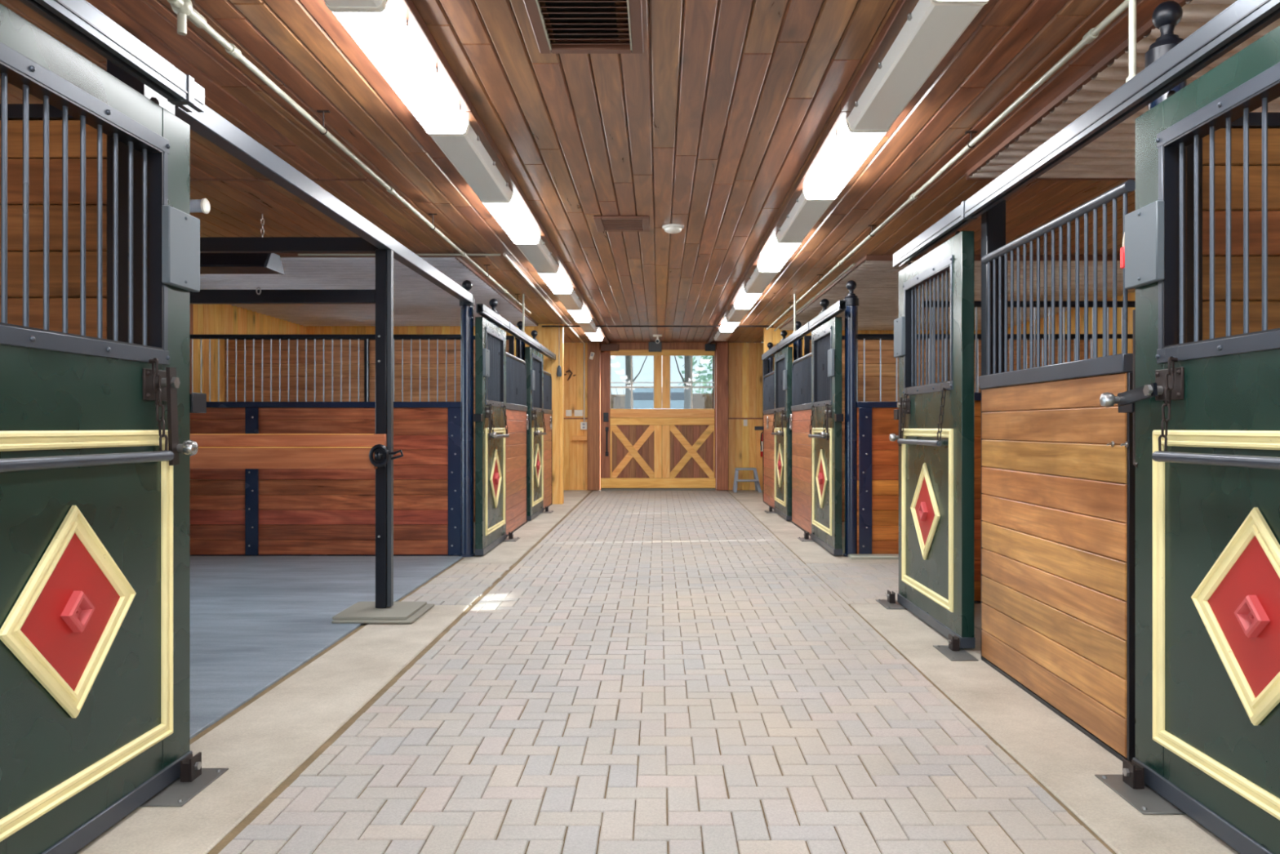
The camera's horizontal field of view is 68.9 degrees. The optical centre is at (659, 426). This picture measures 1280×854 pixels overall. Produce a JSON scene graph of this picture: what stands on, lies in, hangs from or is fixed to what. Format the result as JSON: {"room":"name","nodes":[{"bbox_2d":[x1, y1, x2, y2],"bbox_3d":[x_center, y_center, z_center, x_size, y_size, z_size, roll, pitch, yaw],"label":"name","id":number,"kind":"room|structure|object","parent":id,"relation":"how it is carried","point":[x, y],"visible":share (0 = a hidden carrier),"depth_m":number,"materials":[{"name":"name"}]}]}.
{"room":"farm building","nodes":[
{"label":"farm building","id":0,"kind":"room"},
{"bbox_2d":[193,304,306,401],"bbox_3d":[-5.565,-0.200,7.250,0.170,2.800,20.900,0,0,0],"label":"wall","id":1,"kind":"structure","parent":0,"point":[208,319],"depth_m":11.63,"materials":[{"name":"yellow wood"}]},
{"bbox_2d":[190,304,193,393],"bbox_3d":[-5.495,-0.700,9.925,0.050,1.480,2.030,0,0,0],"label":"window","id":2,"kind":"structure","parent":1,"relation":"in","point":[191,305],"depth_m":10.90,"materials":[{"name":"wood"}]},
{"bbox_2d":[190,0,1190,329],"bbox_3d":[0.000,-1.575,5.900,11.000,0.050,18.200,0,0,0],"label":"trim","id":3,"kind":"structure","parent":1,"relation":"attached to","point":[1145,29],"depth_m":5.85,"materials":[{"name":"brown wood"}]},
{"bbox_2d":[306,324,564,503],"bbox_3d":[-3.490,-0.200,14.570,3.980,2.800,0.180,0,0,0],"label":"wall","id":4,"kind":"structure","parent":0,"point":[552,338],"depth_m":14.48,"materials":[{"name":"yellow wood"}]},
{"bbox_2d":[0,0,1279,342],"bbox_3d":[0.000,-1.652,7.200,11.400,0.195,21.400,0,0,0],"label":"ceiling","id":5,"kind":"structure","parent":0,"point":[709,130],"depth_m":5.18,"materials":[{"name":"brown wood"}]},
{"bbox_2d":[200,213,284,275],"bbox_3d":[-3.890,-1.387,7.000,2.020,0.434,0.330,0,0,0],"label":"hanging light","id":6,"kind":"object","parent":5,"relation":"hanging from","point":[210,263],"visible":0.38,"depth_m":6.91,"materials":[{"name":"black paint"}]},
{"bbox_2d":[170,0,531,314],"bbox_3d":[-1.700,-1.539,4.600,0.060,0.120,15.400,0,0,0],"label":"ceiling pipe","id":7,"kind":"object","parent":5,"relation":"attached to","point":[230,48],"visible":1,"depth_m":4.72,"materials":[{"name":"metal"}]},
{"bbox_2d":[166,0,207,35],"bbox_3d":[-1.703,-1.499,3.355,0.074,0.198,0.210,0,0,0],"label":"ceiling pipe tee","id":8,"kind":"object","parent":7,"relation":"attached to","point":[184,9],"visible":0.99,"depth_m":3.31,"materials":[{"name":"paint"}]},
{"bbox_2d":[323,0,385,9],"bbox_3d":[-1.082,-1.544,2.618,0.237,0.110,1.419,0,0,0],"label":"ceiling light","id":9,"kind":"object","parent":5,"relation":"attached to","point":[331,4],"visible":1,"depth_m":3.30,"materials":[{"name":"white plastic"}]},
{"bbox_2d":[328,0,469,134],"bbox_3d":[-1.082,-1.544,4.043,0.237,0.110,1.419,0,0,0],"label":"ceiling light","id":10,"kind":"object","parent":5,"relation":"attached to","point":[387,39],"visible":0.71,"depth_m":3.87,"materials":[{"name":"white plastic"}]},
{"bbox_2d":[297,253,500,255],"bbox_3d":[-2.375,-1.575,8.520,1.850,0.019,0.019,0,0,0],"label":"ceiling pipe","id":11,"kind":"object","parent":5,"relation":"attached to","point":[298,254],"visible":0.68,"depth_m":8.51,"materials":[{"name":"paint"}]},
{"bbox_2d":[427,123,512,202],"bbox_3d":[-1.082,-1.544,5.468,0.237,0.110,1.419,0,0,0],"label":"ceiling light","id":12,"kind":"object","parent":5,"relation":"attached to","point":[466,153],"visible":0.62,"depth_m":5.33,"materials":[{"name":"white plastic"}]},
{"bbox_2d":[481,192,540,244],"bbox_3d":[-1.082,-1.544,6.893,0.237,0.110,1.419,0,0,0],"label":"ceiling light","id":13,"kind":"object","parent":5,"relation":"attached to","point":[511,216],"visible":0.65,"depth_m":6.80,"materials":[{"name":"white plastic"}]},
{"bbox_2d":[475,293,555,359],"bbox_3d":[-1.631,-1.317,11.460,0.072,0.560,5.980,0,0,0],"label":"track rail","id":14,"kind":"object","parent":5,"relation":"hanging from","point":[482,309],"visible":0.98,"depth_m":10.32,"materials":[{"name":"metal"}]},
{"bbox_2d":[473,316,509,555],"bbox_3d":[-1.615,0.073,9.209,0.173,2.224,1.427,0,0,0],"label":"door","id":15,"kind":"structure","parent":14,"relation":"hanging from","point":[490,417],"depth_m":8.98,"materials":[{"name":"green paint"}]},
{"bbox_2d":[485,325,504,407],"bbox_3d":[-1.656,-0.578,9.260,0.080,0.745,1.020,0,0,0],"label":"grille","id":16,"kind":"object","parent":15,"relation":"attached to","point":[495,338],"depth_m":9.39,"materials":[{"name":"black metal"}]},
{"bbox_2d":[524,346,546,520],"bbox_3d":[-1.615,0.073,12.409,0.173,2.224,1.427,0,0,0],"label":"door","id":17,"kind":"structure","parent":14,"relation":"hanging from","point":[534,359],"depth_m":12.25,"materials":[{"name":"green paint"}]},
{"bbox_2d":[532,352,542,412],"bbox_3d":[-1.656,-0.578,12.460,0.080,0.745,1.020,0,0,0],"label":"grille","id":18,"kind":"object","parent":17,"relation":"attached to","point":[537,358],"depth_m":12.72,"materials":[{"name":"black metal"}]},
{"bbox_2d":[515,237,559,273],"bbox_3d":[-1.082,-1.544,8.318,0.237,0.110,1.419,0,0,0],"label":"ceiling light","id":19,"kind":"object","parent":5,"relation":"attached to","point":[540,257],"visible":0.66,"depth_m":8.25,"materials":[{"name":"white plastic"}]},
{"bbox_2d":[502,253,585,422],"bbox_3d":[-1.420,-0.848,13.109,0.026,1.497,9.118,0,0,0],"label":"conduit","id":20,"kind":"object","parent":5,"relation":"attached to","point":[505,255],"visible":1,"depth_m":12.96,"materials":[{"name":"white plastic"}]},
{"bbox_2d":[538,267,573,293],"bbox_3d":[-1.082,-1.544,9.742,0.237,0.110,1.419,0,0,0],"label":"ceiling light","id":21,"kind":"object","parent":5,"relation":"attached to","point":[557,282],"visible":0.66,"depth_m":9.70,"materials":[{"name":"white plastic"}]},
{"bbox_2d":[555,289,582,310],"bbox_3d":[-1.082,-1.544,11.168,0.237,0.110,1.419,0,0,0],"label":"ceiling light","id":22,"kind":"object","parent":5,"relation":"attached to","point":[571,301],"visible":0.68,"depth_m":11.10,"materials":[{"name":"white plastic"}]},
{"bbox_2d":[567,305,591,322],"bbox_3d":[-1.082,-1.544,12.592,0.237,0.110,1.419,0,0,0],"label":"ceiling light","id":23,"kind":"object","parent":5,"relation":"attached to","point":[580,316],"visible":0.67,"depth_m":12.57,"materials":[{"name":"white plastic"}]},
{"bbox_2d":[523,0,644,53],"bbox_3d":[-0.285,-1.598,3.522,0.440,0.044,0.845,0,0,0],"label":"ceiling vent","id":24,"kind":"object","parent":5,"relation":"in","point":[562,45],"visible":0.99,"depth_m":3.71,"materials":[{"name":"brown metal"}]},
{"bbox_2d":[577,318,597,333],"bbox_3d":[-1.082,-1.544,14.018,0.237,0.110,1.419,0,0,0],"label":"ceiling light","id":25,"kind":"object","parent":5,"relation":"attached to","point":[588,327],"visible":0.62,"depth_m":14.02,"materials":[{"name":"white plastic"}]},
{"bbox_2d":[585,328,603,341],"bbox_3d":[-1.082,-1.544,15.443,0.237,0.110,1.419,0,0,0],"label":"ceiling light","id":26,"kind":"object","parent":5,"relation":"attached to","point":[597,336],"visible":0.67,"depth_m":15.42,"materials":[{"name":"white plastic"}]},
{"bbox_2d":[593,216,649,231],"bbox_3d":[-0.287,-1.591,7.310,0.425,0.017,0.500,0,0,0],"label":"ceiling vent","id":27,"kind":"object","parent":5,"relation":"in","point":[603,224],"visible":1,"depth_m":7.30,"materials":[{"name":"brown wood"}]},
{"bbox_2d":[392,0,919,344],"bbox_3d":[-0.015,-1.577,7.200,1.940,0.045,20.796,0,0,0],"label":"ceiling lights","id":28,"kind":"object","parent":5,"relation":"attached to","point":[896,20],"depth_m":4.73,"materials":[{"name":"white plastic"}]},
{"bbox_2d":[542,325,773,327],"bbox_3d":[-0.025,-1.545,14.300,3.550,0.023,0.023,0,0,0],"label":"ceiling pipe","id":29,"kind":"object","parent":5,"relation":"attached to","point":[542,326],"visible":1,"depth_m":14.29,"materials":[{"name":"metal"}]},
{"bbox_2d":[662,223,684,233],"bbox_3d":[0.110,-1.573,7.420,0.170,0.053,0.170,0,0,0],"label":"smoke detector","id":30,"kind":"object","parent":5,"relation":"attached to","point":[669,228],"visible":1,"depth_m":7.37,"materials":[{"name":"white plastic"}]},
{"bbox_2d":[714,328,732,340],"bbox_3d":[1.057,-1.544,15.387,0.237,0.110,1.419,0,0,0],"label":"ceiling light","id":31,"kind":"object","parent":5,"relation":"attached to","point":[719,335],"visible":0.65,"depth_m":15.32,"materials":[{"name":"white plastic"}]},
{"bbox_2d":[719,318,739,332],"bbox_3d":[1.057,-1.544,13.963,0.237,0.110,1.419,0,0,0],"label":"ceiling light","id":32,"kind":"object","parent":5,"relation":"attached to","point":[726,326],"visible":0.59,"depth_m":13.91,"materials":[{"name":"white plastic"}]},
{"bbox_2d":[725,305,749,322],"bbox_3d":[1.057,-1.544,12.537,0.237,0.110,1.419,0,0,0],"label":"ceiling light","id":33,"kind":"object","parent":5,"relation":"attached to","point":[734,315],"visible":0.65,"depth_m":12.48,"materials":[{"name":"white plastic"}]},
{"bbox_2d":[733,288,762,309],"bbox_3d":[1.057,-1.544,11.113,0.237,0.110,1.419,0,0,0],"label":"ceiling light","id":34,"kind":"object","parent":5,"relation":"attached to","point":[744,300],"visible":0.64,"depth_m":11.03,"materials":[{"name":"white plastic"}]},
{"bbox_2d":[743,265,778,293],"bbox_3d":[1.057,-1.544,9.688,0.237,0.110,1.419,0,0,0],"label":"ceiling light","id":35,"kind":"object","parent":5,"relation":"attached to","point":[758,282],"visible":0.68,"depth_m":9.63,"materials":[{"name":"white plastic"}]},
{"bbox_2d":[757,236,801,272],"bbox_3d":[1.057,-1.544,8.262,0.237,0.110,1.419,0,0,0],"label":"ceiling light","id":36,"kind":"object","parent":5,"relation":"attached to","point":[777,254],"visible":0.64,"depth_m":8.21,"materials":[{"name":"white plastic"}]},
{"bbox_2d":[761,293,846,359],"bbox_3d":[1.631,-1.317,11.410,0.072,0.560,6.280,0,0,0],"label":"track rail","id":37,"kind":"object","parent":5,"relation":"hanging from","point":[840,306],"visible":0.94,"depth_m":10.26,"materials":[{"name":"metal"}]},
{"bbox_2d":[771,346,792,520],"bbox_3d":[1.605,0.073,12.399,0.173,2.224,1.427,0,0,0],"label":"door","id":38,"kind":"structure","parent":37,"relation":"hanging from","point":[783,358],"depth_m":12.18,"materials":[{"name":"green paint"}]},
{"bbox_2d":[774,352,785,412],"bbox_3d":[1.646,-0.578,12.450,0.080,0.745,1.020,0,0,0],"label":"grille","id":39,"kind":"object","parent":38,"relation":"attached to","point":[780,360],"depth_m":12.65,"materials":[{"name":"grey metal"}]},
{"bbox_2d":[808,316,843,555],"bbox_3d":[1.605,0.073,9.209,0.173,2.224,1.427,0,0,0],"label":"door","id":40,"kind":"structure","parent":37,"relation":"hanging from","point":[827,415],"depth_m":9.00,"materials":[{"name":"green paint"}]},
{"bbox_2d":[812,325,831,407],"bbox_3d":[1.646,-0.578,9.260,0.080,0.745,1.020,0,0,0],"label":"grille","id":41,"kind":"object","parent":40,"relation":"attached to","point":[822,338],"depth_m":9.39,"materials":[{"name":"grey metal"}]},
{"bbox_2d":[775,190,834,243],"bbox_3d":[1.057,-1.544,6.838,0.237,0.110,1.419,0,0,0],"label":"ceiling light","id":42,"kind":"object","parent":5,"relation":"attached to","point":[805,214],"visible":0.59,"depth_m":6.75,"materials":[{"name":"white plastic"}]},
{"bbox_2d":[773,262,855,331],"bbox_3d":[1.820,-1.520,11.700,0.023,0.023,6.000,0,0,0],"label":"ceiling pipe","id":43,"kind":"object","parent":5,"relation":"attached to","point":[853,264],"visible":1,"depth_m":10.44,"materials":[{"name":"metal"}]},
{"bbox_2d":[803,119,888,199],"bbox_3d":[1.057,-1.544,5.412,0.237,0.110,1.419,0,0,0],"label":"ceiling light","id":44,"kind":"object","parent":5,"relation":"attached to","point":[849,149],"visible":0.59,"depth_m":5.28,"materials":[{"name":"white plastic"}]},
{"bbox_2d":[846,0,988,131],"bbox_3d":[1.057,-1.544,3.987,0.237,0.110,1.419,0,0,0],"label":"ceiling light","id":45,"kind":"object","parent":5,"relation":"attached to","point":[929,33],"visible":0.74,"depth_m":3.81,"materials":[{"name":"white plastic"}]},
{"bbox_2d":[766,0,1128,329],"bbox_3d":[1.690,-1.554,5.750,0.060,0.090,17.700,0,0,0],"label":"ceiling pipe","id":46,"kind":"object","parent":5,"relation":"attached to","point":[1094,33],"visible":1,"depth_m":4.64,"materials":[{"name":"metal"}]},
{"bbox_2d":[933,0,989,2],"bbox_3d":[1.057,-1.544,2.562,0.237,0.110,1.419,0,0,0],"label":"ceiling light","id":47,"kind":"object","parent":5,"relation":"attached to","point":[935,1],"visible":1,"depth_m":3.26,"materials":[{"name":"white plastic"}]},
{"bbox_2d":[893,0,1279,266],"bbox_3d":[1.616,-1.339,3.610,0.072,0.515,5.420,0,0,0],"label":"track rail","id":48,"kind":"object","parent":5,"relation":"hanging from","point":[1243,19],"visible":1,"depth_m":3.18,"materials":[{"name":"metal"}]},
{"bbox_2d":[888,231,975,648],"bbox_3d":[1.605,0.051,5.702,0.173,2.268,1.427,0,0,0],"label":"door","id":49,"kind":"structure","parent":48,"relation":"hanging from","point":[935,437],"depth_m":5.44,"materials":[{"name":"green paint"}]},
{"bbox_2d":[902,254,952,395],"bbox_3d":[1.646,-0.578,5.650,0.080,0.745,1.020,0,0,0],"label":"grille","id":50,"kind":"object","parent":49,"relation":"attached to","point":[942,266],"depth_m":5.75,"materials":[{"name":"grey metal"}]},
{"bbox_2d":[1099,25,1279,853],"bbox_3d":[1.622,0.051,2.566,0.172,2.268,1.428,0,0,-1],"label":"door","id":51,"kind":"structure","parent":48,"relation":"hanging from","point":[1206,412],"depth_m":2.78,"materials":[{"name":"green paint"}]},
{"bbox_2d":[1120,231,1124,268],"bbox_3d":[1.596,-0.608,3.196,0.015,0.127,0.036,0,0,0],"label":"tag","id":52,"kind":"object","parent":51,"relation":"hanging from","point":[1122,249],"visible":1,"depth_m":3.19,"materials":[{"name":"red plastic"}]},
{"bbox_2d":[1155,62,1279,364],"bbox_3d":[1.646,-0.578,2.515,0.080,0.745,1.020,0,0,0],"label":"grille","id":53,"kind":"object","parent":51,"relation":"attached to","point":[1260,87],"depth_m":2.79,"materials":[{"name":"grey metal"}]},
{"bbox_2d":[74,489,1240,853],"bbox_3d":[0.000,1.310,7.200,11.400,0.280,21.400,0,0,0],"label":"floor","id":54,"kind":"structure","parent":0,"point":[633,672],"depth_m":3.89,"materials":[{"name":"concrete"}]},
{"bbox_2d":[0,103,106,339],"bbox_3d":[-3.635,0.023,3.350,3.670,2.346,0.080,0,0,0],"label":"wall","id":55,"kind":"structure","parent":54,"relation":"on","point":[15,111],"depth_m":3.33,"materials":[{"name":"brown wood"}]},
{"bbox_2d":[106,42,174,344],"bbox_3d":[-1.778,-0.042,3.203,0.125,2.477,0.205,0,0,0],"label":"square post","id":56,"kind":"object","parent":54,"relation":"on","point":[112,68],"visible":0.12,"depth_m":3.10,"materials":[{"name":"black metal"}]},
{"bbox_2d":[18,0,204,112],"bbox_3d":[-1.606,-1.132,2.065,0.072,0.090,2.330,0,0,0],"label":"track rail","id":57,"kind":"object","parent":56,"relation":"attached to","point":[79,19],"visible":1,"depth_m":2.75,"materials":[{"name":"metal"}]},
{"bbox_2d":[0,3,206,853],"bbox_3d":[-1.615,0.051,2.631,0.173,2.268,1.427,0,0,0],"label":"door","id":58,"kind":"structure","parent":57,"relation":"hanging from","point":[96,447],"depth_m":2.68,"materials":[{"name":"green paint"}]},
{"bbox_2d":[0,41,170,364],"bbox_3d":[-1.656,-0.578,2.580,0.080,0.745,1.020,0,0,0],"label":"grille","id":59,"kind":"object","parent":58,"relation":"attached to","point":[20,68],"depth_m":2.69,"materials":[{"name":"grey metal"}]},
{"bbox_2d":[190,198,210,213],"bbox_3d":[-2.601,-1.371,5.000,0.358,0.453,0.082,0,0,0],"label":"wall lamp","id":60,"kind":"object","parent":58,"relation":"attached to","point":[202,205],"visible":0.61,"depth_m":4.97,"materials":[{"name":"grey plastic"}]},
{"bbox_2d":[139,751,228,806],"bbox_3d":[-1.575,1.158,3.100,0.140,0.086,0.320,0,0,0],"label":"floor guide","id":61,"kind":"object","parent":54,"relation":"on","point":[193,779],"visible":0.95,"depth_m":3.11,"materials":[{"name":"metal"}]},
{"bbox_2d":[190,334,460,555],"bbox_3d":[-3.650,0.167,8.673,3.640,2.057,0.084,0,0,0],"label":"wall","id":62,"kind":"structure","parent":54,"relation":"on","point":[234,512],"depth_m":8.66,"materials":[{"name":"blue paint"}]},
{"bbox_2d":[224,335,514,521],"bbox_3d":[-3.650,0.023,11.760,3.640,2.346,0.080,0,0,0],"label":"wall","id":63,"kind":"structure","parent":54,"relation":"on","point":[509,339],"depth_m":11.74,"materials":[{"name":"black paint"}]},
{"bbox_2d":[331,601,434,623],"bbox_3d":[-1.750,1.177,5.940,0.500,0.033,0.560,0,0,0],"label":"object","id":64,"kind":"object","parent":54,"relation":"on","point":[360,610],"depth_m":5.81,"materials":[{"name":"grey concrete"}]},
{"bbox_2d":[375,249,393,608],"bbox_3d":[-1.765,0.011,5.986,0.100,2.292,0.078,0,0,0],"label":"post","id":65,"kind":"object","parent":64,"relation":"on","point":[384,258],"visible":1,"depth_m":5.95,"materials":[{"name":"black metal"}]},
{"bbox_2d":[190,289,375,304],"bbox_3d":[-3.648,-0.838,6.000,3.664,0.085,0.070,0,0,0],"label":"cross beam","id":66,"kind":"structure","parent":65,"relation":"attached to","point":[203,296],"depth_m":5.96,"materials":[{"name":"black metal"}]},
{"bbox_2d":[200,237,379,253],"bbox_3d":[-3.640,-1.170,6.000,3.680,0.090,0.070,0,0,0],"label":"cross beam","id":67,"kind":"structure","parent":65,"relation":"attached to","point":[207,245],"depth_m":5.96,"materials":[{"name":"black metal"}]},
{"bbox_2d":[190,433,403,468],"bbox_3d":[-3.506,0.154,5.896,3.788,0.222,0.108,0,0,0],"label":"bar","id":68,"kind":"object","parent":65,"relation":"attached to","point":[215,451],"visible":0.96,"depth_m":5.89,"materials":[{"name":"orange wood"}]},
{"bbox_2d":[174,104,472,303],"bbox_3d":[-1.752,-1.177,5.950,0.075,0.085,5.260,0,0,0],"label":"door track","id":69,"kind":"structure","parent":65,"relation":"on","point":[210,125],"depth_m":4.50,"materials":[{"name":"grey metal"}]},
{"bbox_2d":[458,280,475,556],"bbox_3d":[-1.785,-0.083,8.660,0.150,2.561,0.150,0,0,0],"label":"post","id":70,"kind":"object","parent":54,"relation":"on","point":[466,309],"visible":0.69,"depth_m":8.61,"materials":[{"name":"metal"}]},
{"bbox_2d":[488,298,500,327],"bbox_3d":[-1.785,-0.092,10.050,0.150,2.581,0.150,0,0,0],"label":"post","id":71,"kind":"object","parent":54,"relation":"on","point":[493,303],"visible":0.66,"depth_m":10.02,"materials":[{"name":"black metal"}]},
{"bbox_2d":[502,530,519,541],"bbox_3d":[-1.570,1.158,9.900,0.140,0.086,0.320,0,0,0],"label":"floor guide","id":72,"kind":"object","parent":54,"relation":"on","point":[510,538],"visible":0.99,"depth_m":9.93,"materials":[{"name":"metal"}]},
{"bbox_2d":[506,351,527,536],"bbox_3d":[-1.680,0.188,10.825,0.064,2.018,1.693,0,0,0],"label":"partition","id":73,"kind":"object","parent":54,"relation":"on","point":[516,367],"visible":0.75,"depth_m":10.83,"materials":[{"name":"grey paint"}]},
{"bbox_2d":[515,320,524,432],"bbox_3d":[-1.785,-0.083,12.000,0.150,2.561,0.150,0,0,0],"label":"post","id":74,"kind":"object","parent":54,"relation":"on","point":[520,345],"visible":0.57,"depth_m":11.95,"materials":[{"name":"metal"}]},
{"bbox_2d":[543,370,552,510],"bbox_3d":[-1.680,0.188,13.800,0.064,2.018,1.243,0,0,0],"label":"partition","id":75,"kind":"object","parent":54,"relation":"on","point":[548,411],"visible":0.6,"depth_m":13.93,"materials":[{"name":"grey paint"}]},
{"bbox_2d":[732,467,761,492],"bbox_3d":[1.615,0.981,17.275,0.510,0.431,0.520,0,0,0],"label":"step stool","id":76,"kind":"object","parent":54,"relation":"on","point":[756,480],"visible":1,"depth_m":17.20,"materials":[{"name":"grey plastic"}]},
{"bbox_2d":[754,359,768,501],"bbox_3d":[1.627,0.049,14.865,0.215,2.297,0.130,0,0,0],"label":"square post","id":77,"kind":"object","parent":54,"relation":"on","point":[765,362],"depth_m":14.86,"materials":[{"name":"metal"}]},
{"bbox_2d":[762,370,774,509],"bbox_3d":[1.680,0.188,14.015,0.064,2.018,1.673,0,0,0],"label":"partition","id":78,"kind":"object","parent":54,"relation":"on","point":[768,411],"visible":0.68,"depth_m":14.14,"materials":[{"name":"grey paint"}]},
{"bbox_2d":[767,342,774,373],"bbox_3d":[1.785,-0.083,15.000,0.150,2.561,0.150,0,0,0],"label":"post","id":79,"kind":"object","parent":54,"relation":"on","point":[771,361],"visible":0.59,"depth_m":14.95,"materials":[{"name":"black metal"}]},
{"bbox_2d":[793,320,803,432],"bbox_3d":[1.785,-0.083,12.000,0.150,2.561,0.150,0,0,0],"label":"post","id":80,"kind":"object","parent":54,"relation":"on","point":[797,345],"visible":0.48,"depth_m":11.95,"materials":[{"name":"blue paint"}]},
{"bbox_2d":[791,352,811,536],"bbox_3d":[1.680,0.188,10.825,0.064,2.018,1.693,0,0,0],"label":"partition","id":81,"kind":"object","parent":54,"relation":"on","point":[801,407],"visible":0.74,"depth_m":10.89,"materials":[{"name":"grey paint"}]},
{"bbox_2d":[797,530,814,541],"bbox_3d":[1.560,1.158,9.900,0.140,0.086,0.320,0,0,0],"label":"floor guide","id":82,"kind":"object","parent":54,"relation":"on","point":[806,538],"visible":0.97,"depth_m":9.93,"materials":[{"name":"metal"}]},
{"bbox_2d":[817,298,829,325],"bbox_3d":[1.785,-0.092,10.050,0.150,2.581,0.150,0,0,0],"label":"post","id":83,"kind":"object","parent":54,"relation":"on","point":[824,303],"visible":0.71,"depth_m":10.02,"materials":[{"name":"black metal"}]},
{"bbox_2d":[843,280,858,556],"bbox_3d":[1.785,-0.083,8.660,0.150,2.561,0.150,0,0,0],"label":"post","id":84,"kind":"object","parent":54,"relation":"on","point":[852,300],"visible":0.97,"depth_m":8.61,"materials":[{"name":"black metal"}]},
{"bbox_2d":[875,590,906,608],"bbox_3d":[1.565,1.158,6.280,0.140,0.086,0.320,0,0,0],"label":"floor guide","id":85,"kind":"object","parent":54,"relation":"on","point":[891,602],"visible":0.96,"depth_m":6.31,"materials":[{"name":"metal"}]},
{"bbox_2d":[804,335,1092,521],"bbox_3d":[3.650,0.023,11.760,3.640,2.346,0.080,0,0,0],"label":"wall","id":86,"kind":"structure","parent":54,"relation":"on","point":[888,362],"depth_m":11.74,"materials":[{"name":"black paint"}]},
{"bbox_2d":[933,633,978,660],"bbox_3d":[1.565,1.158,4.930,0.140,0.086,0.320,0,0,0],"label":"floor guide","id":87,"kind":"object","parent":54,"relation":"on","point":[953,651],"visible":1,"depth_m":4.96,"materials":[{"name":"metal"}]},
{"bbox_2d":[981,200,1005,439],"bbox_3d":[1.750,0.009,4.880,0.100,2.377,0.090,0,0,0],"label":"square post","id":88,"kind":"object","parent":54,"relation":"on","point":[993,220],"visible":0.2,"depth_m":4.83,"materials":[{"name":"black metal"}]},
{"bbox_2d":[857,333,1133,553],"bbox_3d":[3.650,0.167,8.633,3.640,2.057,0.084,0,0,0],"label":"wall","id":89,"kind":"structure","parent":54,"relation":"on","point":[877,456],"depth_m":8.62,"materials":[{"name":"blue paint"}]},
{"bbox_2d":[924,301,1135,602],"bbox_3d":[3.635,0.167,6.373,3.670,2.057,0.084,0,0,0],"label":"wall","id":90,"kind":"structure","parent":54,"relation":"on","point":[977,396],"depth_m":6.36,"materials":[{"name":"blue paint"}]},
{"bbox_2d":[978,179,1135,762],"bbox_3d":[1.680,0.158,4.062,0.064,2.078,1.520,0,0,0],"label":"partition","id":91,"kind":"object","parent":54,"relation":"on","point":[1058,519],"visible":0.9,"depth_m":3.81,"materials":[{"name":"brown wood"}]},
{"bbox_2d":[1094,758,1186,813],"bbox_3d":[1.565,1.158,3.040,0.140,0.086,0.320,0,0,0],"label":"floor guide","id":92,"kind":"object","parent":54,"relation":"on","point":[1130,784],"visible":0.94,"depth_m":3.06,"materials":[{"name":"metal"}]},
{"bbox_2d":[1144,0,1186,342],"bbox_3d":[1.785,-0.147,3.275,0.150,2.691,0.150,0,0,0],"label":"post","id":93,"kind":"object","parent":54,"relation":"on","point":[1167,15],"visible":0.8,"depth_m":3.24,"materials":[{"name":"black metal"}]},
{"bbox_2d":[1186,112,1279,342],"bbox_3d":[3.665,0.023,3.440,3.610,2.346,0.080,0,0,0],"label":"wall","id":94,"kind":"structure","parent":54,"relation":"on","point":[1255,118],"depth_m":3.42,"materials":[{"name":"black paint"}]},
{"bbox_2d":[564,342,763,489],"bbox_3d":[0.000,-0.200,17.729,11.200,2.800,0.141,0,0,0],"label":"wall","id":95,"kind":"structure","parent":0,"point":[744,359],"depth_m":17.68,"materials":[{"name":"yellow wood"}]},
{"bbox_2d":[587,342,599,490],"bbox_3d":[-1.232,-0.205,17.600,0.227,2.787,0.240,0,0,0],"label":"trim","id":96,"kind":"structure","parent":95,"relation":"attached to","point":[593,366],"depth_m":17.48,"materials":[{"name":"brown wood"}]},
{"bbox_2d":[600,350,604,489],"bbox_3d":[-1.205,-0.180,17.780,0.310,2.840,0.080,0,0,0],"label":"trim","id":97,"kind":"structure","parent":95,"relation":"attached to","point":[600,350],"depth_m":17.74,"materials":[{"name":"brown wood"}]},
{"bbox_2d":[648,342,661,351],"bbox_3d":[-0.077,-1.506,17.519,0.245,0.181,0.078,0,0,0],"label":"loudspeaker","id":98,"kind":"object","parent":95,"relation":"attached to","point":[652,346],"visible":1,"depth_m":17.48,"materials":[{"name":"grey plastic"}]},
{"bbox_2d":[600,343,715,490],"bbox_3d":[-0.019,-0.177,17.553,2.162,2.766,0.134,0,0,0],"label":"door","id":99,"kind":"structure","parent":95,"relation":"in","point":[658,409],"depth_m":17.57,"materials":[{"name":"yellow wood"}]},
{"bbox_2d":[600,342,716,350],"bbox_3d":[-0.020,-1.527,17.640,2.196,0.144,0.160,0,0,0],"label":"trim","id":100,"kind":"structure","parent":95,"relation":"attached to","point":[622,345],"depth_m":17.56,"materials":[{"name":"brown wood"}]},
{"bbox_2d":[715,342,728,490],"bbox_3d":[1.189,-0.205,17.600,0.222,2.787,0.240,0,0,0],"label":"trim","id":101,"kind":"structure","parent":95,"relation":"attached to","point":[722,351],"depth_m":17.48,"materials":[{"name":"brown wood"}]},
{"bbox_2d":[763,328,981,456],"bbox_3d":[3.590,-0.200,15.140,3.780,2.800,0.120,0,0,0],"label":"wall","id":102,"kind":"structure","parent":0,"point":[769,335],"depth_m":15.08,"materials":[{"name":"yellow wood"}]},
{"bbox_2d":[1007,290,1135,357],"bbox_3d":[5.565,-0.200,7.250,0.170,2.800,20.900,0,0,0],"label":"wall","id":103,"kind":"structure","parent":0,"point":[1131,295],"depth_m":11.56,"materials":[{"name":"brown wood"}]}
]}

